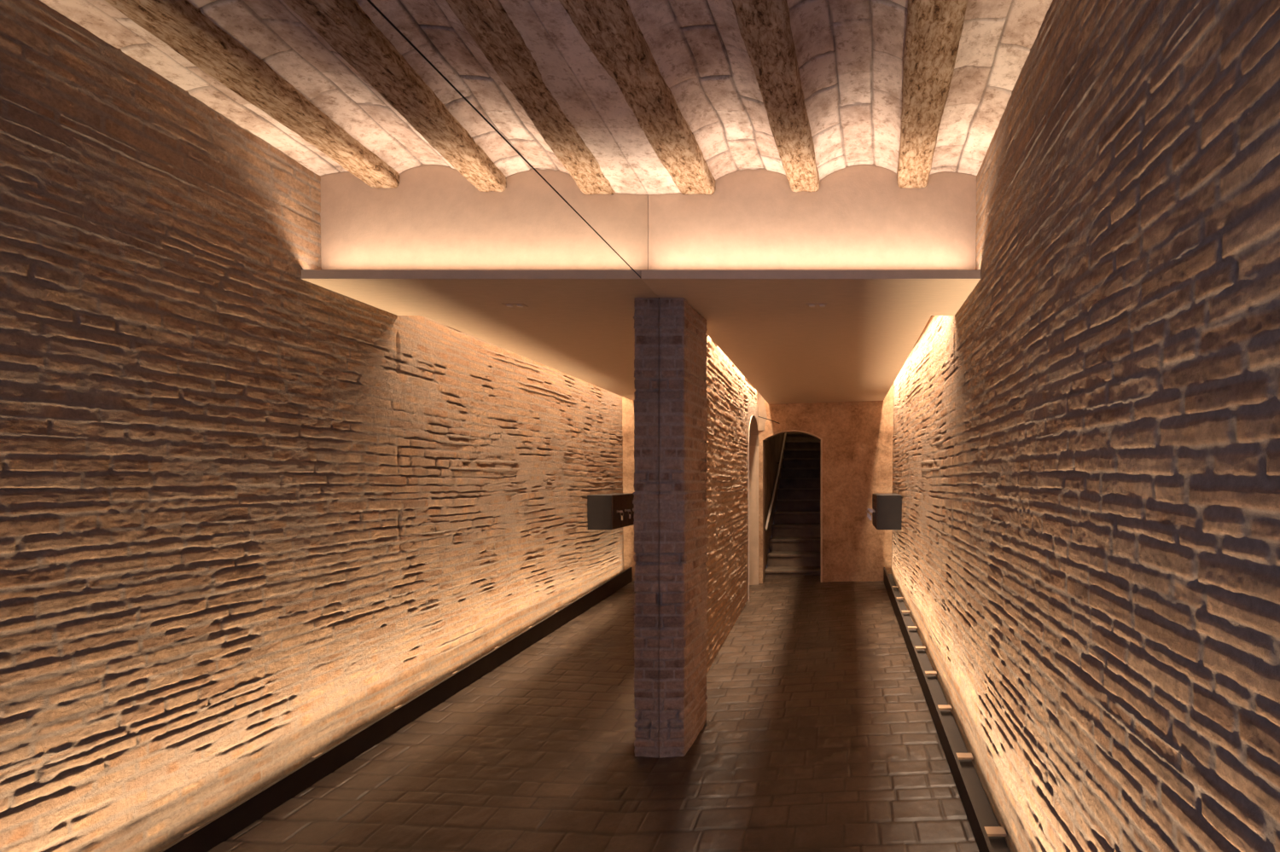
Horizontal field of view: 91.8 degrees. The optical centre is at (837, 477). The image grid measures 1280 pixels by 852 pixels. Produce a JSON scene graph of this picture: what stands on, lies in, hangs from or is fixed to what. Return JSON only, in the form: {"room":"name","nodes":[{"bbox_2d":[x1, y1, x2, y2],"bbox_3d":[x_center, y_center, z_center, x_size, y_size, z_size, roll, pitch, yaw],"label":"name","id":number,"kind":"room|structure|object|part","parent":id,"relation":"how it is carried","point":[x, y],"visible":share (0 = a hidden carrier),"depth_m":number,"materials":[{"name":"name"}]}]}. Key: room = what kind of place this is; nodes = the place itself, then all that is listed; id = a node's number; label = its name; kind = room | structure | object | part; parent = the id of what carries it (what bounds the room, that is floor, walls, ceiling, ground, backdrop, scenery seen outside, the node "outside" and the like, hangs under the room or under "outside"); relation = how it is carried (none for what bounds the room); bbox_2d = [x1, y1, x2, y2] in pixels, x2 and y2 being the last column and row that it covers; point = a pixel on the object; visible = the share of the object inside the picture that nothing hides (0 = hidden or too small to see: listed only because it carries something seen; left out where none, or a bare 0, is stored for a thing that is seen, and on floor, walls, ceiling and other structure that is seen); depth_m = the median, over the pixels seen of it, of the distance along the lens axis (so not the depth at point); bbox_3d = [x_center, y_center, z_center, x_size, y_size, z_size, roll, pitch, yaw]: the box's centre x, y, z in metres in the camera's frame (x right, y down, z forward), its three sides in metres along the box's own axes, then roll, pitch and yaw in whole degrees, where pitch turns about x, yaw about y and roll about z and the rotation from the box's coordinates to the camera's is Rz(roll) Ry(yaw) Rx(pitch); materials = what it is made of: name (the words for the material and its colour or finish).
{"room":"underground passage","nodes":[
{"label":"underground passage","id":0,"kind":"room"},
{"bbox_2d":[658,299,660,756],"bbox_3d":[-0.978,0.306,3.530,0.205,2.628,0.400,0,0,0],"label":"wall","id":1,"kind":"structure","parent":0,"point":[659,299],"depth_m":3.33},
{"bbox_2d":[705,333,758,674],"bbox_3d":[-1.081,0.101,5.825,0.131,3.038,4.252,0,0,-1],"label":"wall","id":2,"kind":"structure","parent":0,"point":[732,400],"depth_m":5.48,"materials":[{"name":"brick"}]},
{"bbox_2d":[748,415,758,600],"bbox_3d":[-1.230,0.425,7.320,0.400,2.390,0.880,0,0,0],"label":"door","id":3,"kind":"structure","parent":2,"relation":"in","point":[753,433],"depth_m":7.76,"materials":[{"name":"paint"}]},
{"bbox_2d":[757,392,767,430],"bbox_3d":[-0.560,-1.613,7.955,1.160,1.975,0.270,0,0,0],"label":"wall","id":4,"kind":"structure","parent":0,"point":[761,408],"depth_m":7.82,"materials":[{"name":"paint"}]},
{"bbox_2d":[764,433,786,570],"bbox_3d":[-1.076,-0.550,9.985,0.128,4.100,4.230,0,0,0],"label":"wall","id":5,"kind":"structure","parent":0,"point":[773,445],"depth_m":9.01,"materials":[{"name":"paint"}]},
{"bbox_2d":[764,433,786,530],"bbox_3d":[-0.968,-0.205,9.710,0.093,1.882,3.199,0,0,0],"label":"handrail","id":6,"kind":"object","parent":5,"relation":"attached to","point":[784,437],"visible":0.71,"depth_m":9.14,"materials":[{"name":"metal"}]},
{"bbox_2d":[528,0,1053,194],"bbox_3d":[-0.100,-1.703,1.409,1.800,0.409,3.418,0,0,0],"label":"ceiling","id":7,"kind":"structure","parent":0,"point":[850,53],"depth_m":2.41,"materials":[{"name":"tile"}]},
{"bbox_2d":[558,0,715,194],"bbox_3d":[-0.820,-1.659,1.810,0.206,0.320,2.635,0,0,3],"label":"timber beam","id":8,"kind":"structure","parent":7,"relation":"attached to","point":[610,29],"depth_m":2.30,"materials":[{"name":"brown wood"}]},
{"bbox_2d":[731,0,819,192],"bbox_3d":[-0.261,-1.672,1.807,0.218,0.320,2.643,0,0,5],"label":"timber beam","id":9,"kind":"structure","parent":7,"relation":"attached to","point":[765,27],"depth_m":2.30,"materials":[{"name":"brown wood"}]},
{"bbox_2d":[896,0,968,188],"bbox_3d":[0.310,-1.691,1.809,0.256,0.319,2.630,0,0,2],"label":"timber beam","id":10,"kind":"structure","parent":7,"relation":"attached to","point":[933,30],"depth_m":2.31,"materials":[{"name":"brown wood"}]},
{"bbox_2d":[604,575,979,851],"bbox_3d":[-0.371,1.536,3.925,2.178,0.528,8.450,0,0,0],"label":"floor","id":11,"kind":"structure","parent":0,"point":[819,734],"depth_m":3.32,"materials":[{"name":"brown tile"}]},
{"bbox_2d":[658,297,709,758],"bbox_3d":[-0.906,0.305,3.530,0.185,2.629,0.479,0,0,0],"label":"pillar","id":12,"kind":"structure","parent":11,"relation":"on","point":[683,467],"depth_m":3.31,"materials":[{"name":"brick"}]},
{"bbox_2d":[764,432,820,578],"bbox_3d":[-0.550,0.280,10.047,0.900,2.340,3.945,0,0,0],"label":"staircase","id":13,"kind":"structure","parent":11,"relation":"on","point":[794,542],"depth_m":9.30,"materials":[{"name":"stone"}]},
{"bbox_2d":[883,567,1009,851],"bbox_3d":[0.642,1.394,3.860,0.115,0.537,7.120,0,0,0],"label":"trough","id":14,"kind":"object","parent":11,"relation":"on","point":[988,835],"visible":0.95,"depth_m":3.21,"materials":[{"name":"metal"}]},
{"bbox_2d":[640,269,980,404],"bbox_3d":[-0.129,-1.016,5.407,1.741,0.088,4.815,0,0,0],"label":"ceiling","id":15,"kind":"structure","parent":0,"point":[854,348],"depth_m":3.71,"materials":[{"name":"beige paint"}]},
{"bbox_2d":[806,303,827,307],"bbox_3d":[-0.117,-1.006,3.440,0.124,0.011,0.056,0,0,0],"label":"recessed light","id":16,"kind":"object","parent":15,"relation":"in","point":[807,305],"visible":1,"depth_m":3.42,"materials":[{"name":"white"}]},
{"bbox_2d":[648,163,977,269],"bbox_3d":[-0.117,-1.401,3.133,1.764,0.758,0.034,0,0,0],"label":"wall","id":17,"kind":"structure","parent":0,"point":[858,217],"depth_m":3.12,"materials":[{"name":"beige paint"}]},
{"bbox_2d":[758,384,894,583],"bbox_3d":[-0.163,0.045,7.707,2.008,2.910,0.177,0,0,14],"label":"wall","id":18,"kind":"structure","parent":0,"point":[857,437],"depth_m":7.55,"materials":[{"name":"paint"}]},
{"bbox_2d":[762,430,822,582],"bbox_3d":[-0.588,0.439,7.817,0.863,2.122,0.195,0,0,14],"label":"archway","id":19,"kind":"object","parent":18,"relation":"in","point":[792,431],"depth_m":7.75,"materials":[{"name":"paint"}]},
{"bbox_2d":[891,0,1279,851],"bbox_3d":[0.773,-0.049,3.600,0.189,3.418,7.800,0,0,0],"label":"wall","id":20,"kind":"structure","parent":0,"point":[1085,557],"depth_m":1.52,"materials":[{"name":"brick"}]},
{"bbox_2d":[866,493,901,529],"bbox_3d":[0.524,0.378,6.730,0.352,0.375,0.740,0,0,0],"label":"mailbox","id":21,"kind":"object","parent":20,"relation":"attached to","point":[886,510],"visible":1,"depth_m":6.36,"materials":[{"name":"metal"}]},
{"bbox_3d":[0.428,0.378,6.977,0.016,0.367,0.239,0,0,0],"label":"door","id":22,"kind":"part","parent":21,"relation":"part of","materials":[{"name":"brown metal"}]},
{"bbox_3d":[0.428,0.378,6.730,0.016,0.367,0.239,0,0,0],"label":"door","id":23,"kind":"part","parent":21,"relation":"part of","materials":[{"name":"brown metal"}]},
{"bbox_3d":[0.428,0.378,6.483,0.016,0.367,0.239,0,0,0],"label":"door","id":24,"kind":"part","parent":21,"relation":"part of","materials":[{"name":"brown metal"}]},
{"bbox_3d":[-1.055,-0.045,1.735,0.090,3.410,3.970,0,0,0],"label":"wall","id":25,"kind":"structure","parent":0,"visible":0},
{"bbox_2d":[0,0,658,851],"bbox_3d":[-1.004,0.322,1.527,0.008,2.676,3.554,0,0,0],"label":"wall mirror","id":26,"kind":"object","parent":25,"relation":"attached to","point":[328,423],"visible":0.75,"depth_m":1.09,"materials":[{"name":"clear glass"}]},
{"bbox_2d":[366,0,648,278],"bbox_3d":[-1.004,-1.371,1.435,0.008,0.698,3.369,0,0,0],"label":"wall mirror","id":27,"kind":"object","parent":25,"relation":"attached to","point":[499,56],"visible":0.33,"depth_m":1.95,"materials":[{"name":"clear glass"}]}
]}

